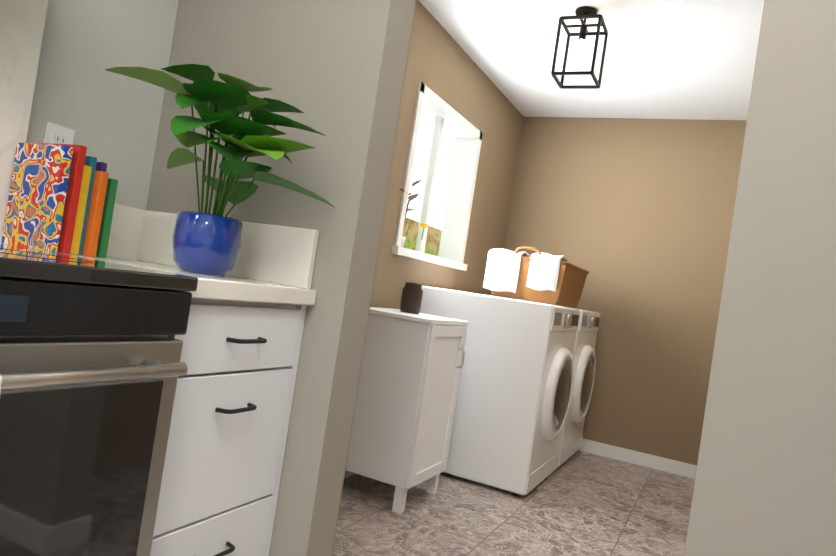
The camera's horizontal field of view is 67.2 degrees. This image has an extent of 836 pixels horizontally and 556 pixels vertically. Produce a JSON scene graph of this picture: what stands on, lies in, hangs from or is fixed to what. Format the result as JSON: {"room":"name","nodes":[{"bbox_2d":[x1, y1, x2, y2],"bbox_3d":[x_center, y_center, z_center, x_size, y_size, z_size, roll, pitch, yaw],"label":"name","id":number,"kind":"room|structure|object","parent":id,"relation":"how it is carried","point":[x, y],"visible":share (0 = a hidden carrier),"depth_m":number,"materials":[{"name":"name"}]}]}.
{"room":"kitchen","nodes":[
{"label":"kitchen","id":0,"kind":"room"},
{"bbox_2d":[26,0,523,309],"bbox_3d":[-1.243,-0.457,0.989,0.150,2.490,8.650,8,-1,26],"label":"wall","id":1,"kind":"structure","parent":0,"point":[112,119],"depth_m":1.81,"materials":[{"name":"grey paint"}]},
{"bbox_2d":[44,122,74,144],"bbox_3d":[-0.893,-0.319,1.561,0.009,0.118,0.072,8,-1,26],"label":"electrical outlet plate","id":2,"kind":"object","parent":1,"relation":"attached to","point":[56,134],"visible":0.33,"depth_m":1.55,"materials":[{"name":"white plastic"}]},
{"bbox_2d":[344,470,355,477],"bbox_3d":[-0.210,0.946,3.330,0.012,0.085,3.135,8,-1,26],"label":"baseboard","id":3,"kind":"structure","parent":1,"relation":"attached to","point":[347,473],"depth_m":3.05,"materials":[{"name":"white wood"}]},
{"bbox_2d":[391,82,482,270],"bbox_3d":[0.088,-0.534,3.650,0.185,0.891,0.970,8,-1,26],"label":"room window","id":4,"kind":"structure","parent":1,"relation":"in","point":[437,110],"depth_m":3.81,"materials":[{"name":"white wood"}]},
{"bbox_2d":[399,180,422,246],"bbox_3d":[-0.066,-0.342,3.326,0.150,0.371,0.327,8,-1,26],"label":"potted plant","id":5,"kind":"object","parent":4,"relation":"on","point":[412,197],"visible":0.4,"depth_m":3.30,"materials":[{"name":"plant"}]},
{"bbox_2d":[416,223,428,251],"bbox_3d":[0.025,-0.224,3.537,0.053,0.170,0.049,8,-1,26],"label":"vase","id":6,"kind":"object","parent":4,"relation":"on","point":[420,247],"visible":0.83,"depth_m":3.52,"materials":[{"name":"white ceramic"}]},
{"bbox_2d":[332,0,416,554],"bbox_3d":[0.171,-0.171,1.499,2.000,2.360,0.004,8,-1,26],"label":"wall","id":7,"kind":"structure","parent":0,"point":[374,277],"depth_m":1.62,"materials":[{"name":"beige paint"}]},
{"bbox_2d":[146,0,835,555],"bbox_3d":[0.555,-0.182,1.248,2.900,2.490,0.120,8,-1,26],"label":"wall","id":8,"kind":"structure","parent":0,"point":[334,72],"depth_m":1.16,"materials":[{"name":"beige paint"}]},
{"bbox_2d":[136,210,318,287],"bbox_3d":[-0.522,-0.084,1.671,0.593,0.145,0.020,8,-1,26],"label":"backsplash","id":9,"kind":"structure","parent":8,"relation":"attached to","point":[282,254],"depth_m":1.60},
{"bbox_2d":[332,450,694,555],"bbox_3d":[-0.097,0.997,0.319,3.150,0.060,8.650,8,-1,26],"label":"floor","id":10,"kind":"structure","parent":0,"point":[580,503],"depth_m":2.86,"materials":[{"name":"tile"}]},
{"bbox_2d":[0,243,197,555],"bbox_3d":[-0.871,0.391,0.912,0.668,0.922,0.774,8,-1,26],"label":"range","id":11,"kind":"object","parent":10,"relation":"on","point":[92,367],"visible":1,"depth_m":0.98,"materials":[{"name":"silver metal"}]},
{"bbox_2d":[0,367,2,555],"bbox_3d":[-0.603,0.281,0.710,0.044,0.354,0.190,8,-1,26],"label":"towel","id":12,"kind":"object","parent":11,"relation":"hanging from","point":[1,374],"depth_m":0.80,"materials":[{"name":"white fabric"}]},
{"bbox_2d":[150,300,306,555],"bbox_3d":[-0.696,0.447,1.491,0.611,0.880,0.412,8,-1,26],"label":"base cabinet","id":13,"kind":"object","parent":10,"relation":"on","point":[241,338],"depth_m":1.35,"materials":[{"name":"white wood"}]},
{"bbox_2d":[7,244,316,307],"bbox_3d":[-0.611,-0.006,1.488,0.613,0.040,0.415,8,-1,26],"label":"countertop","id":14,"kind":"structure","parent":13,"relation":"on","point":[230,289],"depth_m":1.37,"materials":[{"name":"white stone"}]},
{"bbox_2d":[1,142,117,257],"bbox_3d":[-0.831,-0.184,1.477,0.170,0.245,0.154,8,-1,26],"label":"books","id":15,"kind":"object","parent":14,"relation":"on","point":[61,198],"visible":1,"depth_m":1.42,"materials":[{"name":"multicoloured paper"}]},
{"bbox_2d":[104,64,333,276],"bbox_3d":[-0.428,-0.226,1.414,0.496,0.446,0.323,8,-1,26],"label":"pothos plant","id":16,"kind":"object","parent":14,"relation":"on","point":[205,243],"visible":0.98,"depth_m":1.39,"materials":[{"name":"green plant"}]},
{"bbox_2d":[345,307,467,513],"bbox_3d":[-0.078,0.582,2.923,0.449,0.835,0.430,8,-1,26],"label":"laundry cabinet","id":17,"kind":"object","parent":10,"relation":"on","point":[406,397],"visible":0.88,"depth_m":2.74,"materials":[{"name":"white wood"}]},
{"bbox_2d":[400,282,422,313],"bbox_3d":[-0.029,0.094,3.003,0.100,0.145,0.100,8,-1,26],"label":"canister","id":18,"kind":"object","parent":17,"relation":"on","point":[411,298],"visible":1,"depth_m":2.96,"materials":[{"name":"brown"}]},
{"bbox_2d":[419,285,579,495],"bbox_3d":[0.435,0.597,3.563,0.799,0.975,0.685,8,-1,26],"label":"washer","id":19,"kind":"object","parent":10,"relation":"on","point":[514,392],"visible":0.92,"depth_m":3.21,"materials":[{"name":"white metal"}]},
{"bbox_2d":[558,309,600,466],"bbox_3d":[0.742,0.652,4.207,0.799,0.975,0.685,8,-1,26],"label":"dryer","id":20,"kind":"object","parent":10,"relation":"on","point":[584,360],"visible":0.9,"depth_m":3.93,"materials":[{"name":"white metal"}]},
{"bbox_2d":[483,246,588,307],"bbox_3d":[0.756,-0.004,3.952,0.482,0.315,0.698,8,-1,26],"label":"laundry basket","id":21,"kind":"object","parent":20,"relation":"on","point":[544,278],"visible":1,"depth_m":3.68,"materials":[{"name":"wicker"}]},
{"bbox_2d":[483,248,530,292],"bbox_3d":[0.547,-0.040,3.821,0.205,0.262,0.278,8,-1,26],"label":"towel","id":22,"kind":"object","parent":21,"relation":"hanging from","point":[504,273],"depth_m":3.70,"materials":[{"name":"white fabric"}]},
{"bbox_2d":[526,252,568,291],"bbox_3d":[0.771,-0.031,3.719,0.176,0.227,0.278,8,-1,26],"label":"towel","id":23,"kind":"object","parent":21,"relation":"hanging from","point":[544,271],"depth_m":3.61,"materials":[{"name":"white fabric"}]},
{"bbox_2d":[419,0,763,119],"bbox_3d":[1.030,-1.282,2.928,2.000,0.130,3.136,8,-1,26],"label":"ceiling","id":24,"kind":"structure","parent":0,"point":[681,59],"depth_m":3.39,"materials":[{"name":"white paint"}]},
{"bbox_2d":[551,6,607,88],"bbox_3d":[0.764,-1.085,2.947,0.192,0.336,0.192,8,-1,26],"label":"pendant lantern","id":25,"kind":"object","parent":24,"relation":"hanging from","point":[582,13],"visible":1,"depth_m":2.93,"materials":[{"name":"black metal"}]},
{"bbox_2d":[504,117,746,465],"bbox_3d":[1.593,0.016,4.347,2.100,2.490,0.100,8,-1,26],"label":"wall","id":26,"kind":"structure","parent":0,"point":[633,217],"depth_m":4.32,"materials":[{"name":"brown paint"}]},
{"bbox_2d":[579,439,696,478],"bbox_3d":[1.358,1.196,4.296,1.968,0.085,0.012,8,-1,26],"label":"baseboard","id":27,"kind":"structure","parent":26,"relation":"attached to","point":[644,459],"depth_m":4.22,"materials":[{"name":"white wood"}]},
{"label":"outside","id":28,"kind":"structure","parent":0,"visible":0},
{"bbox_2d":[402,112,455,255],"bbox_3d":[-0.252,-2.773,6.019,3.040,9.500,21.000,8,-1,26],"label":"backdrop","id":29,"kind":"structure","parent":28,"point":[422,161],"depth_m":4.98,"materials":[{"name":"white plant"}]}
]}

